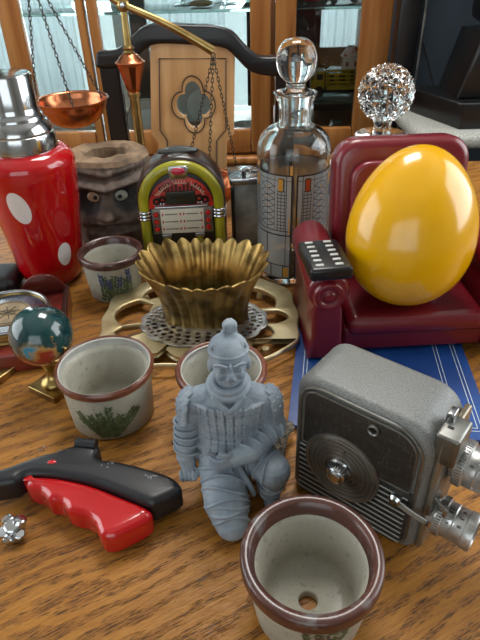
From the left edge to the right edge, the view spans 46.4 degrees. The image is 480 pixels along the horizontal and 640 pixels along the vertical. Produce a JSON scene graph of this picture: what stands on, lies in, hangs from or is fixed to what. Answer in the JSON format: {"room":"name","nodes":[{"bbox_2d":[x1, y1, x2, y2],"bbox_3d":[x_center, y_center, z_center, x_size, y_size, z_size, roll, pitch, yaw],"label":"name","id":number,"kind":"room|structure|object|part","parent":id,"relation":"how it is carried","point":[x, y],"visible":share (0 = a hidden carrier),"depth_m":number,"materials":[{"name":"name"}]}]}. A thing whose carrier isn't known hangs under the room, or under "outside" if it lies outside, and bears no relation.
{"room":"dining room","nodes":[
{"label":"dining room","id":0,"kind":"room"},
{"bbox_2d":[355,127,406,135],"bbox_3d":[0.182,-0.174,0.758,0.076,0.156,0.076,-2,35,0],"label":"bottle","id":1,"kind":"object","parent":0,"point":[367,131],"depth_m":0.71,"materials":[{"name":"clear glass"}]},
{"bbox_2d":[387,0,396,63],"bbox_3d":[-0.113,-1.294,1.657,3.350,2.500,0.100,-2,35,0],"label":"wall","id":2,"kind":"structure","parent":0,"point":[395,2],"depth_m":1.84,"materials":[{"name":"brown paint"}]},
{"bbox_2d":[112,15,129,111],"bbox_3d":[-0.406,-1.377,1.570,1.770,1.750,0.050,-2,35,0],"label":"window","id":3,"kind":"structure","parent":2,"relation":"in","point":[117,23],"depth_m":1.84,"materials":[{"name":"glass"}]},
{"bbox_2d":[0,0,85,95],"bbox_3d":[-0.719,-1.304,1.538,0.360,1.820,0.018,-2,35,0],"label":"sheer curtain","id":4,"kind":"object","parent":3,"relation":"hanging from","point":[49,78],"visible":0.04,"depth_m":1.84,"materials":[{"name":"white fabric"}]},
{"bbox_2d":[147,12,224,25],"bbox_3d":[-0.199,-1.319,1.538,0.280,1.820,0.018,-2,35,0],"label":"sheer curtain","id":5,"kind":"object","parent":3,"relation":"hanging from","point":[218,18],"visible":0.02,"depth_m":1.78,"materials":[{"name":"white fabric"}]},
{"bbox_2d":[311,9,357,108],"bbox_3d":[0.311,-1.334,1.538,0.300,1.820,0.018,-2,35,0],"label":"sheer curtain","id":6,"kind":"object","parent":3,"relation":"hanging from","point":[338,26],"visible":0.02,"depth_m":1.81,"materials":[{"name":"white fabric"}]},
{"bbox_3d":[-0.049,0.867,0.807,3.550,0.100,3.950,-2,34,0],"label":"floor","id":7,"kind":"structure","parent":0,"visible":0},
{"bbox_2d":[96,22,285,168],"bbox_3d":[-0.086,-0.045,1.170,0.440,0.993,0.442,-2,35,0],"label":"dining chair","id":8,"kind":"object","parent":7,"relation":"on","point":[175,62],"visible":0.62,"depth_m":1.06,"materials":[{"name":"black paint"}]},
{"bbox_3d":[-0.234,-0.116,1.336,0.036,0.929,0.082,-2,35,0],"label":"post","id":9,"kind":"part","parent":8,"relation":"part of","materials":[{"name":"black paint"}]},
{"bbox_3d":[-0.082,-0.500,1.038,0.373,0.094,0.030,-2,35,0],"label":"crest rail","id":10,"kind":"part","parent":8,"relation":"part of","materials":[{"name":"black paint"}]},
{"bbox_3d":[0.096,-0.122,1.339,0.036,0.920,0.082,-2,35,0],"label":"post","id":11,"kind":"part","parent":8,"relation":"part of","materials":[{"name":"black paint"}]},
{"bbox_2d":[0,0,394,166],"bbox_3d":[-0.139,-0.891,1.478,1.380,1.960,0.420,0,35,2],"label":"china cabinet","id":12,"kind":"object","parent":7,"relation":"on","point":[270,23],"visible":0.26,"depth_m":1.45,"materials":[{"name":"brown wood"}]},
{"bbox_3d":[-0.474,-1.026,1.185,0.136,1.290,0.003,0,35,2],"label":"glass pane","id":13,"kind":"part","parent":12,"relation":"part of","materials":[{"name":"clear glass"}]},
{"bbox_3d":[-0.459,-0.489,1.547,0.136,0.062,0.026,0,35,2],"label":"door rail","id":14,"kind":"part","parent":12,"relation":"part of","materials":[{"name":"brown wood"}]},
{"bbox_2d":[78,123,104,129],"bbox_3d":[-0.462,-0.582,1.736,0.081,0.055,0.076,24,42,33],"label":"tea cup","id":15,"kind":"object","parent":12,"relation":"on","point":[86,127],"visible":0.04,"depth_m":1.70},
{"bbox_2d":[20,0,249,16],"bbox_3d":[-0.351,-0.856,1.534,0.851,0.007,0.300,0,35,2],"label":"glass shelf","id":16,"kind":"object","parent":12,"relation":"attached to","point":[152,6],"depth_m":1.46,"materials":[{"name":"glass"}]},
{"bbox_2d":[127,98,150,129],"bbox_3d":[-0.277,-0.593,1.674,0.130,0.127,0.033,0,35,2],"label":"dinner plate","id":17,"kind":"object","parent":12,"relation":"in","point":[145,103],"visible":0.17,"depth_m":1.67,"materials":[{"name":"white ceramic"}]},
{"bbox_2d":[172,0,189,4],"bbox_3d":[-0.153,-0.900,1.472,0.065,0.124,0.065,-2,35,0],"label":"glass","id":18,"kind":"object","parent":12,"relation":"on","point":[181,2],"visible":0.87,"depth_m":1.49,"materials":[{"name":"clear glass"}]},
{"bbox_3d":[-0.154,-0.491,1.536,0.368,0.062,0.026,0,35,2],"label":"door rail","id":19,"kind":"part","parent":12,"relation":"part of","materials":[{"name":"brown wood"}]},
{"bbox_2d":[177,81,210,121],"bbox_3d":[-0.119,-0.666,1.739,0.170,0.167,0.039,0,35,2],"label":"dinner plate","id":20,"kind":"object","parent":12,"relation":"in","point":[188,103],"visible":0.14,"depth_m":1.74,"materials":[{"name":"white ceramic"}]},
{"bbox_2d":[189,0,211,6],"bbox_3d":[-0.101,-0.816,1.443,0.060,0.016,0.030,-2,35,0],"label":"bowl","id":21,"kind":"object","parent":12,"relation":"on","point":[197,3],"visible":1,"depth_m":1.43,"materials":[{"name":"brown"}]},
{"bbox_2d":[214,0,237,3],"bbox_3d":[-0.040,-0.901,1.468,0.065,0.124,0.065,-2,35,0],"label":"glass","id":22,"kind":"object","parent":12,"relation":"on","point":[221,1],"visible":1,"depth_m":1.49,"materials":[{"name":"glass"}]},
{"bbox_3d":[-0.209,-0.445,1.557,1.170,0.020,0.040,0,35,2],"label":"moulding","id":23,"kind":"part","parent":12,"relation":"part of","materials":[{"name":"brown wood"}]},
{"bbox_2d":[234,120,250,127],"bbox_3d":[0.017,-0.553,1.668,0.089,0.060,0.083,25,42,33],"label":"tea cup","id":24,"kind":"object","parent":12,"relation":"on","point":[241,123],"visible":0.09,"depth_m":1.69,"materials":[{"name":"white ceramic"}]},
{"bbox_3d":[0.162,-1.235,1.462,0.144,1.290,0.010,0,35,2],"label":"panel","id":25,"kind":"part","parent":12,"relation":"part of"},
{"bbox_2d":[297,0,329,4],"bbox_3d":[0.184,-0.825,1.428,0.094,0.034,0.040,0,35,2],"label":"toy car","id":26,"kind":"object","parent":12,"relation":"on","point":[300,2],"visible":0.98,"depth_m":1.42,"materials":[{"name":"black plastic"}]},
{"bbox_2d":[317,55,331,68],"bbox_3d":[0.211,-0.719,1.549,0.086,0.046,0.012,-2,35,0],"label":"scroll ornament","id":27,"kind":"object","parent":12,"relation":"on","point":[328,60],"visible":0.54,"depth_m":1.55,"materials":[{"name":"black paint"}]},
{"bbox_2d":[305,79,353,104],"bbox_3d":[0.256,-0.655,1.604,0.187,0.006,0.280,0,35,2],"label":"glass shelf","id":28,"kind":"object","parent":12,"relation":"attached to","point":[328,98],"depth_m":1.53,"materials":[{"name":"glass"}]},
{"bbox_2d":[297,0,361,9],"bbox_3d":[0.218,-0.859,1.513,0.249,0.007,0.300,0,35,2],"label":"glass shelf","id":29,"kind":"object","parent":12,"relation":"attached to","point":[341,4],"depth_m":1.40,"materials":[{"name":"clear glass"}]},
{"bbox_2d":[312,60,350,75],"bbox_3d":[0.241,-0.727,1.615,0.130,0.006,0.180,0,35,2],"label":"glass shelf","id":30,"kind":"object","parent":12,"relation":"attached to","point":[335,64],"depth_m":1.60,"materials":[{"name":"clear glass"}]},
{"bbox_2d":[310,68,355,97],"bbox_3d":[0.272,-0.651,1.533,0.159,0.066,0.066,0,35,2],"label":"toy truck","id":31,"kind":"object","parent":12,"relation":"on","point":[317,80],"visible":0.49,"depth_m":1.51,"materials":[{"name":"yellow plastic"}]},
{"bbox_3d":[0.321,-0.749,1.792,0.165,0.228,0.010,0,35,2],"label":"panel","id":32,"kind":"part","parent":12,"relation":"part of","materials":[{"name":"clear glass"}]},
{"bbox_2d":[329,119,341,125],"bbox_3d":[0.301,-0.535,1.575,0.126,0.050,0.051,0,35,2],"label":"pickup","id":33,"kind":"object","parent":12,"relation":"on","point":[334,122],"visible":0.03,"depth_m":1.55,"materials":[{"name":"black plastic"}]},
{"bbox_3d":[0.221,-0.492,1.522,0.154,0.062,0.026,0,35,2],"label":"door rail","id":34,"kind":"part","parent":12,"relation":"part of","materials":[{"name":"brown wood"}]},
{"bbox_2d":[330,0,357,3],"bbox_3d":[0.267,-0.826,1.425,0.084,0.034,0.037,0,35,2],"label":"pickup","id":35,"kind":"object","parent":12,"relation":"on","point":[331,1],"visible":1,"depth_m":1.42,"materials":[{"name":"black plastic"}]},
{"bbox_2d":[340,45,357,69],"bbox_3d":[0.305,-0.722,1.544,0.054,0.062,0.034,-2,35,0],"label":"house","id":36,"kind":"object","parent":12,"relation":"on","point":[349,59],"visible":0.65,"depth_m":1.53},
{"bbox_2d":[0,161,479,639],"bbox_3d":[-0.039,0.369,0.750,1.900,0.784,1.300,-2,35,0],"label":"dining table","id":37,"kind":"object","parent":7,"relation":"on","point":[182,581],"depth_m":0.41,"materials":[{"name":"brown wood"}]},
{"bbox_2d":[0,367,15,383],"bbox_3d":[-0.265,0.045,0.565,0.046,0.038,0.046,15,38,23],"label":"bookend","id":38,"kind":"object","parent":37,"relation":"on","point":[5,373],"visible":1,"depth_m":0.57,"materials":[{"name":"gold metal"}]},
{"bbox_2d":[0,263,23,291],"bbox_3d":[-0.320,-0.052,0.720,0.075,0.026,0.055,-2,35,0],"label":"pouch","id":39,"kind":"object","parent":37,"relation":"on","point":[11,277],"visible":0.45,"depth_m":0.71,"materials":[{"name":"leather"}]},
{"bbox_2d":[0,514,26,545],"bbox_3d":[-0.169,0.156,0.418,0.021,0.018,0.019,-2,35,0],"label":"trinket","id":40,"kind":"object","parent":37,"relation":"on","point":[12,530],"visible":1,"depth_m":0.41,"materials":[{"name":"silver metal"}]},
{"bbox_2d":[0,273,72,371],"bbox_3d":[-0.249,0.001,0.620,0.118,0.048,0.125,-8,35,-9],"label":"case","id":41,"kind":"object","parent":37,"relation":"on","point":[52,287],"visible":0.35,"depth_m":0.66,"materials":[{"name":"red wood"}]},
{"bbox_2d":[0,289,50,346],"bbox_3d":[-0.254,-0.004,0.616,0.092,0.017,0.092,-2,35,0],"label":"compass","id":42,"kind":"object","parent":41,"relation":"in","point":[12,302],"visible":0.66,"depth_m":0.63,"materials":[{"name":"metal"}]},
{"bbox_2d":[8,304,72,403],"bbox_3d":[-0.186,0.029,0.535,0.058,0.094,0.058,-9,35,-11],"label":"globe","id":43,"kind":"object","parent":37,"relation":"on","point":[38,334],"visible":0.91,"depth_m":0.51,"materials":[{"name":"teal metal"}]},
{"bbox_3d":[-0.185,0.065,0.560,0.036,0.008,0.036,18,39,26],"label":"plate","id":44,"kind":"part","parent":43,"relation":"part of","materials":[{"name":"gold metal"}]},
{"bbox_3d":[-0.185,0.050,0.549,0.026,0.030,0.026,18,39,26],"label":"stem","id":45,"kind":"part","parent":43,"relation":"part of","materials":[{"name":"gold metal"}]},
{"bbox_2d":[0,69,82,283],"bbox_3d":[-0.251,-0.163,0.677,0.111,0.254,0.111,-2,35,0],"label":"cocktail shaker","id":46,"kind":"object","parent":37,"relation":"on","point":[40,219],"visible":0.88,"depth_m":0.64,"materials":[{"name":"red metal"}]},
{"bbox_3d":[-0.250,-0.131,0.700,0.111,0.170,0.111,-2,35,0],"label":"glass","id":47,"kind":"part","parent":46,"relation":"part of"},
{"bbox_3d":[-0.126,0.102,0.459,0.018,0.009,0.009,4,35,8],"label":"hinge knob","id":48,"kind":"part","parent":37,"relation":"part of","materials":[{"name":"black plastic"}]},
{"bbox_3d":[-0.119,0.131,0.438,0.147,0.034,0.070,13,37,20],"label":"saw handle","id":49,"kind":"part","parent":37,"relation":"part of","materials":[{"name":"plastic"}]},
{"bbox_2d":[54,335,153,438],"bbox_3d":[-0.120,0.063,0.514,0.088,0.060,0.088,-2,35,0],"label":"plant pot","id":50,"kind":"object","parent":37,"relation":"on","point":[105,382],"visible":1,"depth_m":0.51,"materials":[{"name":"white ceramic"}]},
{"bbox_2d":[77,235,142,302],"bbox_3d":[-0.157,-0.061,0.696,0.079,0.060,0.079,-2,35,0],"label":"plant pot","id":51,"kind":"object","parent":37,"relation":"on","point":[110,269],"visible":0.94,"depth_m":0.68,"materials":[{"name":"white ceramic"}]},
{"bbox_2d":[72,140,149,245],"bbox_3d":[-0.184,-0.179,0.803,0.141,0.134,0.137,16,38,24],"label":"planter","id":52,"kind":"object","parent":37,"relation":"on","point":[108,172],"visible":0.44,"depth_m":0.75,"materials":[{"name":"brown ceramic"}]},
{"bbox_2d":[27,0,236,201],"bbox_3d":[-0.150,-0.331,0.822,0.303,0.362,0.114,-2,35,0],"label":"balance scale","id":53,"kind":"object","parent":37,"relation":"on","point":[73,109],"visible":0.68,"depth_m":0.80,"materials":[{"name":"gold metal"}]},
{"bbox_3d":[-0.287,-0.390,0.768,0.029,0.176,0.004,-20,38,-24],"label":"chain","id":54,"kind":"part","parent":53,"relation":"part of","materials":[{"name":"metal"}]},
{"bbox_3d":[-0.255,-0.381,0.753,0.004,0.176,0.066,-26,41,-31],"label":"chain","id":55,"kind":"part","parent":53,"relation":"part of","materials":[{"name":"metal"}]},
{"bbox_3d":[-0.237,-0.392,0.768,0.079,0.176,0.005,4,35,8],"label":"chain","id":56,"kind":"part","parent":53,"relation":"part of","materials":[{"name":"metal"}]},
{"bbox_3d":[-0.153,-0.264,0.865,0.014,0.163,0.014,-2,35,0],"label":"post","id":57,"kind":"part","parent":53,"relation":"part of","materials":[{"name":"gold metal"}]},
{"bbox_3d":[-0.064,-0.295,0.838,0.060,0.185,0.005,-9,35,-10],"label":"chain","id":58,"kind":"part","parent":53,"relation":"part of","materials":[{"name":"metal"}]},
{"bbox_3d":[-0.043,-0.286,0.825,0.004,0.185,0.051,9,36,16],"label":"chain","id":59,"kind":"part","parent":53,"relation":"part of","materials":[{"name":"metal"}]},
{"bbox_3d":[-0.020,-0.304,0.850,0.037,0.185,0.004,-18,38,-22],"label":"chain","id":60,"kind":"part","parent":53,"relation":"part of","materials":[{"name":"metal"}]},
{"bbox_2d":[137,145,227,250],"bbox_3d":[-0.074,-0.142,0.726,0.112,0.154,0.072,-3,35,-2],"label":"toy jukebox","id":61,"kind":"object","parent":37,"relation":"on","point":[181,188],"visible":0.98,"depth_m":0.69,"materials":[{"name":"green plastic"}]},
{"bbox_2d":[157,147,197,153],"bbox_3d":[-0.076,-0.209,0.690,0.050,0.003,0.012,-3,35,-2],"label":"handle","id":62,"kind":"object","parent":61,"relation":"attached to","point":[170,150],"depth_m":0.69,"materials":[{"name":"black plastic"}]},
{"bbox_3d":[-0.073,-0.141,0.695,0.066,0.003,0.004,-3,35,-2],"label":"chrome rail","id":63,"kind":"part","parent":61,"relation":"part of","materials":[{"name":"silver metal"}]},
{"bbox_3d":[-0.072,-0.126,0.706,0.076,0.034,0.004,-3,35,-2],"label":"title panel","id":64,"kind":"part","parent":61,"relation":"part of","materials":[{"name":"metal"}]},
{"bbox_2d":[99,278,299,368],"bbox_3d":[-0.045,0.001,0.640,0.225,0.015,0.179,0,35,3],"label":"trivet","id":65,"kind":"object","parent":37,"relation":"on","point":[287,331],"visible":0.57,"depth_m":0.63,"materials":[{"name":"gold metal"}]},
{"bbox_2d":[140,303,267,346],"bbox_3d":[-0.040,0.001,0.625,0.142,0.002,0.100,-2,35,0],"label":"coaster","id":66,"kind":"object","parent":65,"relation":"on","point":[263,315],"visible":0.44,"depth_m":0.61,"materials":[{"name":"silver metal"}]},
{"bbox_2d":[135,238,268,328],"bbox_3d":[-0.039,-0.038,0.614,0.141,0.075,0.092,1,35,4],"label":"brass bowl","id":67,"kind":"object","parent":66,"relation":"on","point":[197,284],"visible":0.99,"depth_m":0.62,"materials":[{"name":"gold metal"}]},
{"bbox_2d":[175,341,266,389],"bbox_3d":[-0.016,0.065,0.506,0.081,0.060,0.081,-2,35,0],"label":"plant pot","id":68,"kind":"object","parent":37,"relation":"on","point":[191,369],"visible":0.35,"depth_m":0.51,"materials":[{"name":"white ceramic"}]},
{"bbox_3d":[-0.016,0.068,0.509,0.075,0.052,0.075,-2,35,0],"label":"pot","id":69,"kind":"part","parent":68,"relation":"part of","materials":[{"name":"white ceramic"}]},
{"bbox_2d":[173,318,290,540],"bbox_3d":[-0.006,0.071,0.410,0.081,0.158,0.087,-26,41,-31],"label":"statuette","id":70,"kind":"object","parent":37,"relation":"on","point":[231,423],"visible":1,"depth_m":0.41,"materials":[{"name":"grey stone"}]},
{"bbox_2d":[227,165,257,244],"bbox_3d":[0.011,-0.167,0.793,0.052,0.115,0.052,-4,35,-3],"label":"metal canister","id":71,"kind":"object","parent":37,"relation":"on","point":[242,179],"visible":0.7,"depth_m":0.77,"materials":[{"name":"metal"}]},
{"bbox_3d":[0.010,-0.200,0.771,0.052,0.009,0.052,-4,35,-3],"label":"lid","id":72,"kind":"part","parent":71,"relation":"part of","materials":[{"name":"metal"}]},
{"bbox_2d":[274,421,294,456],"bbox_3d":[0.036,0.109,0.474,0.014,0.020,0.063,6,35,10],"label":"strap","id":73,"kind":"object","parent":37,"relation":"on","point":[281,444],"visible":0.46,"depth_m":0.47,"materials":[{"name":"fabric"}]},
{"bbox_2d":[257,37,330,284],"bbox_3d":[0.064,-0.182,0.667,0.087,0.280,0.087,-2,35,0],"label":"glass decanter","id":74,"kind":"object","parent":37,"relation":"on","point":[294,152],"visible":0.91,"depth_m":0.63,"materials":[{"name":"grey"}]},
{"bbox_2d":[257,167,329,277],"bbox_3d":[0.065,-0.131,0.702,0.087,0.133,0.087,-2,35,0],"label":"print","id":75,"kind":"object","parent":74,"relation":"on","point":[287,197],"depth_m":0.66,"materials":[{"name":"grey"}]},
{"bbox_2d":[306,179,310,190],"bbox_3d":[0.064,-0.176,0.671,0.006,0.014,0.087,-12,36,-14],"label":"print","id":76,"kind":"object","parent":74,"relation":"on","point":[308,181],"depth_m":0.64},
{"bbox_2d":[240,494,385,639],"bbox_3d":[0.044,0.166,0.357,0.088,0.060,0.088,-2,35,0],"label":"plant pot","id":77,"kind":"object","parent":37,"relation":"on","point":[320,548],"visible":1,"depth_m":0.37,"materials":[{"name":"white ceramic"}]},
{"bbox_3d":[0.045,0.170,0.360,0.081,0.049,0.081,-2,35,0],"label":"pot","id":78,"kind":"part","parent":77,"relation":"part of","materials":[{"name":"white ceramic"}]},
{"bbox_2d":[326,159,330,231],"bbox_3d":[0.129,-0.168,0.791,0.030,0.114,0.021,3,35,7],"label":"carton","id":79,"kind":"object","parent":37,"relation":"on","point":[327,221],"visible":0.02,"depth_m":0.79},
{"bbox_2d":[288,327,479,443],"bbox_3d":[0.151,0.026,0.604,0.181,0.005,0.267,3,35,7],"label":"cloth","id":80,"kind":"object","parent":37,"relation":"on","point":[448,364],"visible":0.09,"depth_m":0.57,"materials":[{"name":"blue fabric"}]},
{"bbox_2d":[292,133,479,357],"bbox_3d":[0.174,-0.083,0.591,0.228,0.188,0.163,-3,35,-2],"label":"armchair","id":81,"kind":"object","parent":80,"relation":"on","point":[332,313],"visible":0.6,"depth_m":0.58,"materials":[{"name":"red plastic"}]},
{"bbox_3d":[0.082,-0.036,0.601,0.041,0.100,0.125,-3,35,-2],"label":"arm","id":82,"kind":"part","parent":81,"relation":"part of","materials":[{"name":"red plastic"}]},
{"bbox_2d":[298,239,352,281],"bbox_3d":[0.080,-0.058,0.529,0.040,0.014,0.060,-5,35,-5],"label":"remote control","id":83,"kind":"object","parent":81,"relation":"on","point":[322,260],"visible":1,"depth_m":0.51,"materials":[{"name":"black plastic"}]},
{"bbox_2d":[349,160,383,213],"bbox_3d":[0.174,-0.119,0.601,0.114,0.103,0.028,-3,35,-2],"label":"cushion","id":84,"kind":"object","parent":81,"relation":"on","point":[359,170],"depth_m":0.58,"materials":[{"name":"red leather"}]},
{"bbox_3d":[0.172,-0.132,0.622,0.144,0.141,0.056,-3,35,-2],"label":"backrest","id":85,"kind":"part","parent":81,"relation":"part of","materials":[{"name":"red leather"}]},
{"bbox_2d":[341,275,479,334],"bbox_3d":[0.175,-0.032,0.620,0.142,0.024,0.138,-3,35,-2],"label":"seat cushion","id":86,"kind":"object","parent":81,"relation":"on","point":[457,312],"depth_m":0.57,"materials":[{"name":"red plastic"}]},
{"bbox_3d":[0.176,-0.021,0.635,0.150,0.030,0.135,-3,35,-2],"label":"seat","id":87,"kind":"part","parent":81,"relation":"part of","materials":[{"name":"red leather"}]},
{"bbox_2d":[345,144,478,305],"bbox_3d":[0.167,-0.089,0.544,0.128,0.152,0.107,-2,35,0],"label":"egg","id":88,"kind":"object","parent":81,"relation":"on","point":[412,229],"visible":0.99,"depth_m":0.51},
{"bbox_3d":[0.269,-0.045,0.606,0.041,0.100,0.125,-3,35,-2],"label":"arm","id":89,"kind":"part","parent":81,"relation":"part of","materials":[{"name":"red plastic"}]},
{"bbox_2d":[355,63,415,135],"bbox_3d":[0.181,-0.208,0.735,0.076,0.238,0.076,-2,35,0],"label":"glass decanter","id":90,"kind":"object","parent":37,"relation":"on","point":[386,92],"visible":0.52,"depth_m":0.67,"materials":[{"name":"clear glass"}]},
{"bbox_2d":[295,344,479,551],"bbox_3d":[0.108,0.098,0.398,0.142,0.123,0.068,23,42,32],"label":"camera","id":91,"kind":"object","parent":37,"relation":"on","point":[384,439],"visible":1,"depth_m":0.38,"materials":[{"name":"metal"}]},
{"bbox_3d":[0.069,0.110,0.401,0.019,0.019,0.012,23,42,32],"label":"dial knob","id":92,"kind":"part","parent":91,"relation":"part of","materials":[{"name":"silver metal"}]},
{"bbox_3d":[0.081,0.125,0.412,0.089,0.057,0.001,24,42,32],"label":"striped panel","id":93,"kind":"part","parent":91,"relation":"part of","materials":[{"name":"black metal"}]},
{"bbox_3d":[0.080,0.082,0.382,0.084,0.051,0.002,23,42,32],"label":"panel","id":94,"kind":"part","parent":91,"relation":"part of","materials":[{"name":"leather"}]},
{"bbox_3d":[0.105,0.122,0.381,0.010,0.010,0.006,23,42,32],"label":"release lever","id":95,"kind":"part","parent":91,"relation":"part of","materials":[{"name":"silver metal"}]},
{"bbox_3d":[0.116,0.129,0.373,0.025,0.009,0.004,23,42,32],"label":"lever arm","id":96,"kind":"part","parent":91,"relation":"part of"},
{"bbox_3d":[0.139,0.109,0.386,0.005,0.106,0.046,23,42,32],"label":"plate","id":97,"kind":"part","parent":91,"relation":"part of","materials":[{"name":"silver metal"}]},
{"bbox_2d":[390,0,479,160],"bbox_3d":[0.704,-0.610,1.352,0.680,1.680,0.054,-2,35,0],"label":"screen","id":98,"kind":"object","parent":7,"relation":"on","point":[440,23],"visible":0.09,"depth_m":1.30,"materials":[{"name":"black plastic"}]},
{"bbox_3d":[0.389,-0.611,1.348,0.050,1.600,0.050,-2,35,0],"label":"frame","id":99,"kind":"part","parent":98,"relation":"part of","materials":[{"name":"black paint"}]},
{"bbox_2d":[419,30,433,84],"bbox_3d":[0.425,-0.637,1.301,0.092,0.227,0.023,17,39,25],"label":"power cable","id":100,"kind":"object","parent":98,"relation":"hanging from","point":[423,45],"visible":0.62,"depth_m":1.32,"materials":[{"name":"black plastic"}]},
{"bbox_2d":[394,110,479,148],"bbox_3d":[0.656,-0.132,1.452,0.580,0.780,0.280,-2,35,0],"label":"side table","id":101,"kind":"object","parent":7,"relation":"on","point":[410,122],"visible":0.16,"depth_m":1.17,"materials":[{"name":"light grey cloth"}]},
{"bbox_2d":[409,0,479,128],"bbox_3d":[0.640,-0.669,1.069,0.520,0.540,0.181,-2,35,0],"label":"printer","id":102,"kind":"object","parent":101,"relation":"on","point":[455,102],"visible":0.88,"depth_m":1.16,"materials":[{"name":"black plastic"}]},
{"bbox_2d":[409,85,479,128],"bbox_3d":[0.646,-0.468,1.209,0.520,0.050,0.180,-2,35,0],"label":"tray","id":103,"kind":"object","parent":102,"relation":"on","point":[445,104],"depth_m":1.17,"materials":[{"name":"black plastic"}]}
]}

